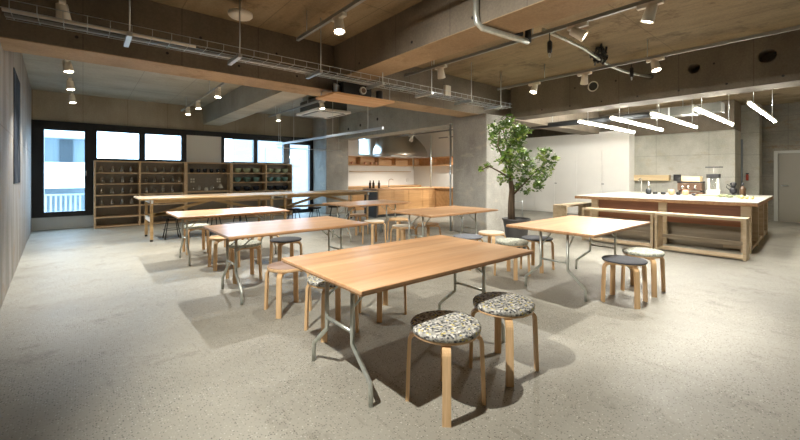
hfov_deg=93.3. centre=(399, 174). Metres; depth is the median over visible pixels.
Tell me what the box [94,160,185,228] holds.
shelving unit
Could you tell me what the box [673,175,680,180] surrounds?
wall socket
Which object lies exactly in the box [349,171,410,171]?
shelf
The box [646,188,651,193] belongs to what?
kettle
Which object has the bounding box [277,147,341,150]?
rail
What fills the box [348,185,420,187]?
countertop
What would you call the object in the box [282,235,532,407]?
folding table
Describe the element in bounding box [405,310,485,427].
stool
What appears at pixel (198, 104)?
track spotlight
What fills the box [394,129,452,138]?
track
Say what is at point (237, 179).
bowl
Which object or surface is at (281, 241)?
stool
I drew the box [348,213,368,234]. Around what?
stool
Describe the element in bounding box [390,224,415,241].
stool
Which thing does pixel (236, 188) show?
bowl
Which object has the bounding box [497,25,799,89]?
track
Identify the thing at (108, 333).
floor
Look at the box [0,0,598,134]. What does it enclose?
beam
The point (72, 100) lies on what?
track spotlight
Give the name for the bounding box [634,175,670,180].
wall shelf
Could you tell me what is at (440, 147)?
wall
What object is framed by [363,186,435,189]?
countertop
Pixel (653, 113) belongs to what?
tube light
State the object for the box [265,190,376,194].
countertop
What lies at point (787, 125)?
wall
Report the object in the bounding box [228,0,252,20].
smoke detector
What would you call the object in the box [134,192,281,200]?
countertop
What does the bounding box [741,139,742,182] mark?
steel post
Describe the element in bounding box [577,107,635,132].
tube light
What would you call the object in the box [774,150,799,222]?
door
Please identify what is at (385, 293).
stool
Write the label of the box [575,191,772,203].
countertop
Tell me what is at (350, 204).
folding table
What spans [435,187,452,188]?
countertop
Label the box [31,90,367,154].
wall
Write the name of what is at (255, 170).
bowl
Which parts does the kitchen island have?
post, panel, panel, foot rail, post, panel, foot rail, panel, post, post, post, post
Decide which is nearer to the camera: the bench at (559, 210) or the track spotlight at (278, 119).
the bench at (559, 210)
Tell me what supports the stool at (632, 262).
on the floor
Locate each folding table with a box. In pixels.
[166,206,289,265]
[203,216,367,304]
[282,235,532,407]
[322,200,410,241]
[388,206,497,241]
[506,215,649,301]
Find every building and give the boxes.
[44,130,84,211]
[233,139,364,208]
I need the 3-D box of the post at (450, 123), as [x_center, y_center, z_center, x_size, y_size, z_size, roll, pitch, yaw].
[1.170,0.060,8.749,0.041,2.500,0.041,0,0,-18]
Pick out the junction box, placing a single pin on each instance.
(445, 87)
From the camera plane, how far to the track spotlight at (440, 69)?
5.78 m
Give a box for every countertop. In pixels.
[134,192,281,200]
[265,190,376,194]
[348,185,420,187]
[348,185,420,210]
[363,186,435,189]
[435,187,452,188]
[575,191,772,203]
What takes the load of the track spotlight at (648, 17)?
hanging from the track at (633, 5)
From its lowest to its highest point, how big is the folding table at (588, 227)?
0.720 m
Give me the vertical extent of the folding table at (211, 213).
0.720 m
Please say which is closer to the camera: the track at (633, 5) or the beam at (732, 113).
the track at (633, 5)
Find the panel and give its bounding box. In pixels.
[187,130,221,162]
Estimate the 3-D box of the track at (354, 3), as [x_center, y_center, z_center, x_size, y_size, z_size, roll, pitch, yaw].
[0.469,-1.820,2.646,0.036,0.300,5.450,0,0,-40]
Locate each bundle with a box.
[1,8,500,108]
[589,43,608,65]
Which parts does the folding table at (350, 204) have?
leg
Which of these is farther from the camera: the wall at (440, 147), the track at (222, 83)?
the wall at (440, 147)
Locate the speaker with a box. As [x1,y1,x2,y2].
[376,91,382,98]
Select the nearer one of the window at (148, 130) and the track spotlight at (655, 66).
the track spotlight at (655, 66)
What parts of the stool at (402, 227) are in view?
leg, seat, seat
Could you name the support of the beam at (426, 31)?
attached to the ceiling
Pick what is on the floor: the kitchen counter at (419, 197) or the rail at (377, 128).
the kitchen counter at (419, 197)
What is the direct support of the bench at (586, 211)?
on the floor
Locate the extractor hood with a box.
[372,133,427,158]
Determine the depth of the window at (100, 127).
9.87 m
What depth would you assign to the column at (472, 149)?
8.31 m
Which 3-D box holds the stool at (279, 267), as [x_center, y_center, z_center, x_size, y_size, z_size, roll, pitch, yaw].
[-1.085,1.091,3.658,0.384,0.439,0.384,0,0,-40]
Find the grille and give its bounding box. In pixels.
[307,112,339,117]
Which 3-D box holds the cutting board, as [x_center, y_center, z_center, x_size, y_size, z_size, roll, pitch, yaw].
[6.669,0.448,8.076,0.320,0.025,0.500,0,0,-40]
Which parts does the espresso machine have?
rail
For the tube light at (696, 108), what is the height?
0.898 m
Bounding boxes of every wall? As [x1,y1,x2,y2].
[0,43,30,308]
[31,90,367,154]
[348,133,413,185]
[414,128,452,186]
[512,130,633,213]
[634,130,740,193]
[762,102,799,220]
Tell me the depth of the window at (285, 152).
12.57 m
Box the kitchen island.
[575,191,772,253]
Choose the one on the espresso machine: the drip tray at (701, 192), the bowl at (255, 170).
the drip tray at (701, 192)
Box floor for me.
[0,209,799,439]
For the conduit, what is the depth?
5.60 m
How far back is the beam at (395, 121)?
10.78 m
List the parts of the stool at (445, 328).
leg, leg, seat, leg, leg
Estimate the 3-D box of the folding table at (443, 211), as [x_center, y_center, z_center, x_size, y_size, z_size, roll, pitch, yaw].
[0.735,0.950,6.295,1.610,0.720,1.000,0,0,-40]
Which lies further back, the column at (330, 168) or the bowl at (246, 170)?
the column at (330, 168)
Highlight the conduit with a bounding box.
[542,28,652,77]
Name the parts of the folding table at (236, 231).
leg, leg, leg, leg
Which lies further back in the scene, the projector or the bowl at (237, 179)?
the bowl at (237, 179)
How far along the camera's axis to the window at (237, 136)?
11.74 m
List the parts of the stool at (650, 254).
leg, leg, seat, leg, leg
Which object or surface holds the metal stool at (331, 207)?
on the floor
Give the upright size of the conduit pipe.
0.590 m
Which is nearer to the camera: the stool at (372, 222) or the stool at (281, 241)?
the stool at (281, 241)
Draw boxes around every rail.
[276,107,383,144]
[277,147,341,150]
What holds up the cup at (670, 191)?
on the kitchen island
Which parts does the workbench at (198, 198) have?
leg, leg, leg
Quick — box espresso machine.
[677,176,704,193]
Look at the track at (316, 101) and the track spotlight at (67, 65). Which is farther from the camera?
the track at (316, 101)
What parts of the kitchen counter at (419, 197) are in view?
panel, cabinet door, cabinet door, cabinet door, cabinet door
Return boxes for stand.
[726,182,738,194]
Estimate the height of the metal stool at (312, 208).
0.457 m
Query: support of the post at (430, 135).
on the kitchen counter at (419, 197)
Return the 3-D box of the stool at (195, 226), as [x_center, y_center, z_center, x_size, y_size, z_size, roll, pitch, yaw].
[-3.445,1.080,6.377,0.406,0.461,0.406,0,0,-40]
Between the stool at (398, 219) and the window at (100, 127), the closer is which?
the stool at (398, 219)
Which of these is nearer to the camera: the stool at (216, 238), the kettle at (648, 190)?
the stool at (216, 238)
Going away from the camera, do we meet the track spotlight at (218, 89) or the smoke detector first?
the smoke detector
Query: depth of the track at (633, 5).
4.50 m
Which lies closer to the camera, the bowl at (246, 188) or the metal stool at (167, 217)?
the metal stool at (167, 217)
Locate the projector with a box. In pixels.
[332,81,370,96]
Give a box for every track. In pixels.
[181,81,226,111]
[268,100,321,116]
[296,0,365,40]
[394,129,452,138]
[404,0,653,76]
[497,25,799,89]
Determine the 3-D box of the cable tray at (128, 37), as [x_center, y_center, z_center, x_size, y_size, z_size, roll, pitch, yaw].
[-0.569,-1.623,5.345,7.000,0.695,0.400,0,0,-40]
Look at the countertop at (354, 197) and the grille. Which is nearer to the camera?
the grille
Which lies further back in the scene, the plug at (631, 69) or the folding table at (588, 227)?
the plug at (631, 69)
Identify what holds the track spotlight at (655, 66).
hanging from the track at (793, 28)
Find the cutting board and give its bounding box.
[696,194,725,196]
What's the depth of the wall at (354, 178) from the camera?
14.82 m
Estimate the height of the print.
1.500 m
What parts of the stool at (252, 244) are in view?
leg, leg, leg, leg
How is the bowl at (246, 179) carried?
on the shelving unit at (263, 174)
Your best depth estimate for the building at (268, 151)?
22.35 m
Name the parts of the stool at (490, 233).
seat, seat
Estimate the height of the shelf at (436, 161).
0.340 m
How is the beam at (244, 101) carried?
attached to the ceiling
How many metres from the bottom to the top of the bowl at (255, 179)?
0.140 m
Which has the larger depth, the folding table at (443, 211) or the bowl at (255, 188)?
the bowl at (255, 188)
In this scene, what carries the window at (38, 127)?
in the wall at (45, 105)
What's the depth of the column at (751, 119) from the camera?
10.60 m
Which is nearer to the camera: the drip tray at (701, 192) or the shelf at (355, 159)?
the drip tray at (701, 192)
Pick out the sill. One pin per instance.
(48, 223)
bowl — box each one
[234,177,240,181]
[234,186,240,190]
[243,168,249,172]
[243,177,249,181]
[243,186,249,190]
[252,168,259,172]
[252,177,259,181]
[252,186,259,190]
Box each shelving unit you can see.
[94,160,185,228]
[186,162,230,221]
[231,163,292,218]
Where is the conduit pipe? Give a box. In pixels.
[473,0,530,44]
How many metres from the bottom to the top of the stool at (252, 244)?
0.461 m
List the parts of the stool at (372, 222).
leg, leg, seat, seat, leg, leg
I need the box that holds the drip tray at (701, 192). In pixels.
[681,191,704,193]
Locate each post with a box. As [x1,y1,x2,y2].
[430,135,431,187]
[450,123,450,230]
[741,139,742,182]
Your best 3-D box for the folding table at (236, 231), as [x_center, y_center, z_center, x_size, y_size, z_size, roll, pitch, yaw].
[-1.326,0.950,4.474,1.610,0.720,1.000,0,0,-40]
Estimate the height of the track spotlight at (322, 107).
0.199 m
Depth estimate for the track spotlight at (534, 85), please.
6.84 m
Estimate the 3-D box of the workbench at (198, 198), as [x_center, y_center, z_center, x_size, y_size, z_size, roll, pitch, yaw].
[-4.204,0.885,8.417,2.740,0.850,1.200,0,0,-40]
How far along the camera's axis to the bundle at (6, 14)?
3.75 m
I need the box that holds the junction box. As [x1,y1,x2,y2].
[443,85,450,96]
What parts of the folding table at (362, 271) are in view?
leg, leg, leg, leg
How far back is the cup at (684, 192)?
8.30 m
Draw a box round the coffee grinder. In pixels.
[705,167,722,194]
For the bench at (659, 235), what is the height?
0.640 m
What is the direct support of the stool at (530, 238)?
on the floor
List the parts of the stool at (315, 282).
leg, seat, leg, leg, leg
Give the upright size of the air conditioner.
0.432 m
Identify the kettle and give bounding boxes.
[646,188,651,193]
[729,187,736,193]
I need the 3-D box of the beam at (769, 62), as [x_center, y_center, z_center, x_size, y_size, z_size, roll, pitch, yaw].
[5.263,-1.631,5.696,0.514,0.698,7.960,0,0,-40]
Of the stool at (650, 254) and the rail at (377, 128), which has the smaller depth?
the stool at (650, 254)
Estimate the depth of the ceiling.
5.64 m
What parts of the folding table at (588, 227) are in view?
leg, leg, leg, leg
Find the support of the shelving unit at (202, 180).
on the floor
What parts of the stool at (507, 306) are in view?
leg, leg, seat, leg, leg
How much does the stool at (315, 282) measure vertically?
0.461 m
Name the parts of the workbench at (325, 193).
leg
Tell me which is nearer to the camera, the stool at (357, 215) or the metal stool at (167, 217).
the metal stool at (167, 217)
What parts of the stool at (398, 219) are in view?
leg, leg, seat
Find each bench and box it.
[553,202,590,234]
[582,207,656,248]
[655,212,749,260]
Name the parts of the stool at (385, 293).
leg, leg, leg, leg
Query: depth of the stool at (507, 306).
2.49 m
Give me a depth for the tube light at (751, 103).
6.59 m
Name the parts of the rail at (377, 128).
hanger rod, rail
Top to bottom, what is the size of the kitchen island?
0.850 m
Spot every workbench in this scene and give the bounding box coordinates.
[134,192,281,241]
[265,190,376,219]
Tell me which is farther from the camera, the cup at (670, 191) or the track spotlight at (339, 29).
the cup at (670, 191)
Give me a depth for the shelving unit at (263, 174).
11.88 m
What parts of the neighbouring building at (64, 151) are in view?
lattice railing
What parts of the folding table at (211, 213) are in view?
leg, leg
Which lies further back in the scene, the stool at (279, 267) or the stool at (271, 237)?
the stool at (271, 237)
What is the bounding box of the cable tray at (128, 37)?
[0,0,511,109]
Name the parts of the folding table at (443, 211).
leg, leg, leg, leg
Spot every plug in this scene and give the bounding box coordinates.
[547,33,551,57]
[629,64,633,79]
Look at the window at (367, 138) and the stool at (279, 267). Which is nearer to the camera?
the stool at (279, 267)
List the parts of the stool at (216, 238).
leg, leg, seat, leg, leg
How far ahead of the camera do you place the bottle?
8.12 m
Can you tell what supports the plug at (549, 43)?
hanging from the track at (633, 5)
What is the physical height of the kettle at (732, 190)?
0.149 m
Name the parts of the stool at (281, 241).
leg, leg, leg, leg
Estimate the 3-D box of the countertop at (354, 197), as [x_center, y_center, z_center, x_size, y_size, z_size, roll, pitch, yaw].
[-0.691,0.870,14.778,3.740,0.880,0.490,0,0,-40]
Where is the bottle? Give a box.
[739,183,745,195]
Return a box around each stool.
[162,216,180,239]
[182,223,208,254]
[205,217,221,235]
[208,235,239,270]
[224,222,248,246]
[225,240,261,283]
[252,235,279,263]
[264,261,311,318]
[269,236,302,273]
[287,208,300,218]
[304,275,358,342]
[308,207,320,217]
[328,206,340,217]
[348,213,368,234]
[358,286,406,322]
[362,219,385,244]
[387,217,407,240]
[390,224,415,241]
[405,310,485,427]
[416,222,440,237]
[453,234,482,270]
[469,292,538,386]
[477,230,505,243]
[494,238,529,279]
[520,235,554,272]
[601,255,647,308]
[621,247,665,296]
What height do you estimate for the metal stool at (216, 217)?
0.457 m
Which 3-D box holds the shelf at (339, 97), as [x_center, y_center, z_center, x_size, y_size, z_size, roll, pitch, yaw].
[-0.689,-1.305,5.923,1.100,0.310,0.560,0,0,-40]
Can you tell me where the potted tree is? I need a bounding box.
[478,113,559,248]
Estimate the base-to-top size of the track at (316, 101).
0.300 m
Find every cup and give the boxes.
[668,189,674,194]
[682,190,688,194]
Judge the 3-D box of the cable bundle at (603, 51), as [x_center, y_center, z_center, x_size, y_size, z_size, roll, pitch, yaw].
[3.088,-1.836,5.842,0.476,0.255,0.246,0,0,-40]
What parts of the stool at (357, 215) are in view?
seat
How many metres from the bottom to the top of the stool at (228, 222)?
0.439 m
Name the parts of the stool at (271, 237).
leg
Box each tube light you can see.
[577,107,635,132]
[609,108,663,130]
[650,111,697,127]
[693,98,733,125]
[747,89,776,122]
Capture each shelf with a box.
[316,74,394,107]
[348,156,412,165]
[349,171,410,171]
[413,156,452,165]
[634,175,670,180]
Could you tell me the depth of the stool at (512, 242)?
4.79 m
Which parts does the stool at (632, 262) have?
leg, leg, seat, leg, leg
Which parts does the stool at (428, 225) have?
seat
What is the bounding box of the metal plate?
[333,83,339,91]
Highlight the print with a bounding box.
[13,67,19,183]
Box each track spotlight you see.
[55,0,71,19]
[63,59,73,73]
[66,78,74,90]
[69,93,76,103]
[185,107,190,115]
[195,100,200,109]
[214,87,220,98]
[276,114,280,121]
[319,100,324,109]
[332,11,346,35]
[435,64,446,78]
[528,82,540,93]
[567,21,588,41]
[577,71,591,84]
[636,0,663,23]
[646,56,664,72]
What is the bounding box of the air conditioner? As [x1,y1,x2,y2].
[296,98,350,118]
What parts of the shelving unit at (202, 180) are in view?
panel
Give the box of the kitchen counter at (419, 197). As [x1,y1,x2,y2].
[363,186,452,217]
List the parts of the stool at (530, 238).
leg, leg, leg, leg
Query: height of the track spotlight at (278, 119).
0.198 m
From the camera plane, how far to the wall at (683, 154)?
10.75 m
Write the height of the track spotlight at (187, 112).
0.198 m
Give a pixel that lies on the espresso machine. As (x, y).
(691, 183)
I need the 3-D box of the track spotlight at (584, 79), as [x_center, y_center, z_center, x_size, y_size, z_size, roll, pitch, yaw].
[3.035,-1.568,6.197,0.146,0.205,0.223,0,0,-18]
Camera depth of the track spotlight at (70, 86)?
6.59 m
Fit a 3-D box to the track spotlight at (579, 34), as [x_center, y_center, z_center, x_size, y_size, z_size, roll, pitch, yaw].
[1.984,-1.571,4.213,0.225,0.198,0.127,0,0,34]
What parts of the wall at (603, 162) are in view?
door, door, door, door, panel, door, door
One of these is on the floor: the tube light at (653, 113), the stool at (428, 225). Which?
the stool at (428, 225)
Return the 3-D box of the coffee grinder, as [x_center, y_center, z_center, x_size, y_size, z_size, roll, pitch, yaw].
[7.275,0.140,8.754,0.211,0.641,0.298,0,0,-40]
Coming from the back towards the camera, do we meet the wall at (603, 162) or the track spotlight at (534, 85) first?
the wall at (603, 162)
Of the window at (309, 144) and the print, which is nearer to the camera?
the print
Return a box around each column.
[313,117,347,213]
[453,114,511,233]
[741,103,761,194]
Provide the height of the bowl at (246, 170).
0.140 m
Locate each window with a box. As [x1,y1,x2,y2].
[31,119,96,217]
[97,124,144,160]
[145,127,186,161]
[221,132,257,162]
[258,135,289,163]
[289,137,312,212]
[359,138,369,154]
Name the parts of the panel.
panel frame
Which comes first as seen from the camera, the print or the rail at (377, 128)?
the print
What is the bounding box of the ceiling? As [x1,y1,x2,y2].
[22,0,799,118]
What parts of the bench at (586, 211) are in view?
panel, seat, panel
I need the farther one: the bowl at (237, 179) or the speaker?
the bowl at (237, 179)
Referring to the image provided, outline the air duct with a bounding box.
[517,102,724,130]
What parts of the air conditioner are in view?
panel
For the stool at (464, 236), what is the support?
on the floor
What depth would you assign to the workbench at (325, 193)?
9.85 m
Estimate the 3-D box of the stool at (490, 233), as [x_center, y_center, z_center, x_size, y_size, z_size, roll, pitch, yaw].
[1.390,1.091,5.748,0.384,0.439,0.384,0,0,-40]
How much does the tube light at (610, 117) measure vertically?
0.898 m
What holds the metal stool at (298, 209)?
on the floor
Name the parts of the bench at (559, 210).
panel, seat, panel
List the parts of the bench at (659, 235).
panel, seat, panel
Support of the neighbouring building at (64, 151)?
on the street
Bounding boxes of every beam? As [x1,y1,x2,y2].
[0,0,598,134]
[203,85,305,125]
[334,0,617,83]
[339,106,458,139]
[511,29,799,119]
[512,100,740,138]
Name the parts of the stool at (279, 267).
leg, leg, seat, seat, leg, leg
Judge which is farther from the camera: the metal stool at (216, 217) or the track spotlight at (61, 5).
the metal stool at (216, 217)
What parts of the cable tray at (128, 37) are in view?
support arm, hanger rod, support arm, hanger rod, support arm, hanger rod, support arm, support arm, support arm, hanger rod, support arm, hanger rod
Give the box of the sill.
[31,215,93,230]
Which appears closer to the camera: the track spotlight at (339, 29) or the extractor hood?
the track spotlight at (339, 29)
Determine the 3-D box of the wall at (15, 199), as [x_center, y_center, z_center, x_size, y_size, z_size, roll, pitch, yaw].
[-3.622,-0.330,3.162,0.300,3.280,15.528,0,0,-42]
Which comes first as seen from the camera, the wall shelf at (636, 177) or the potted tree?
the potted tree

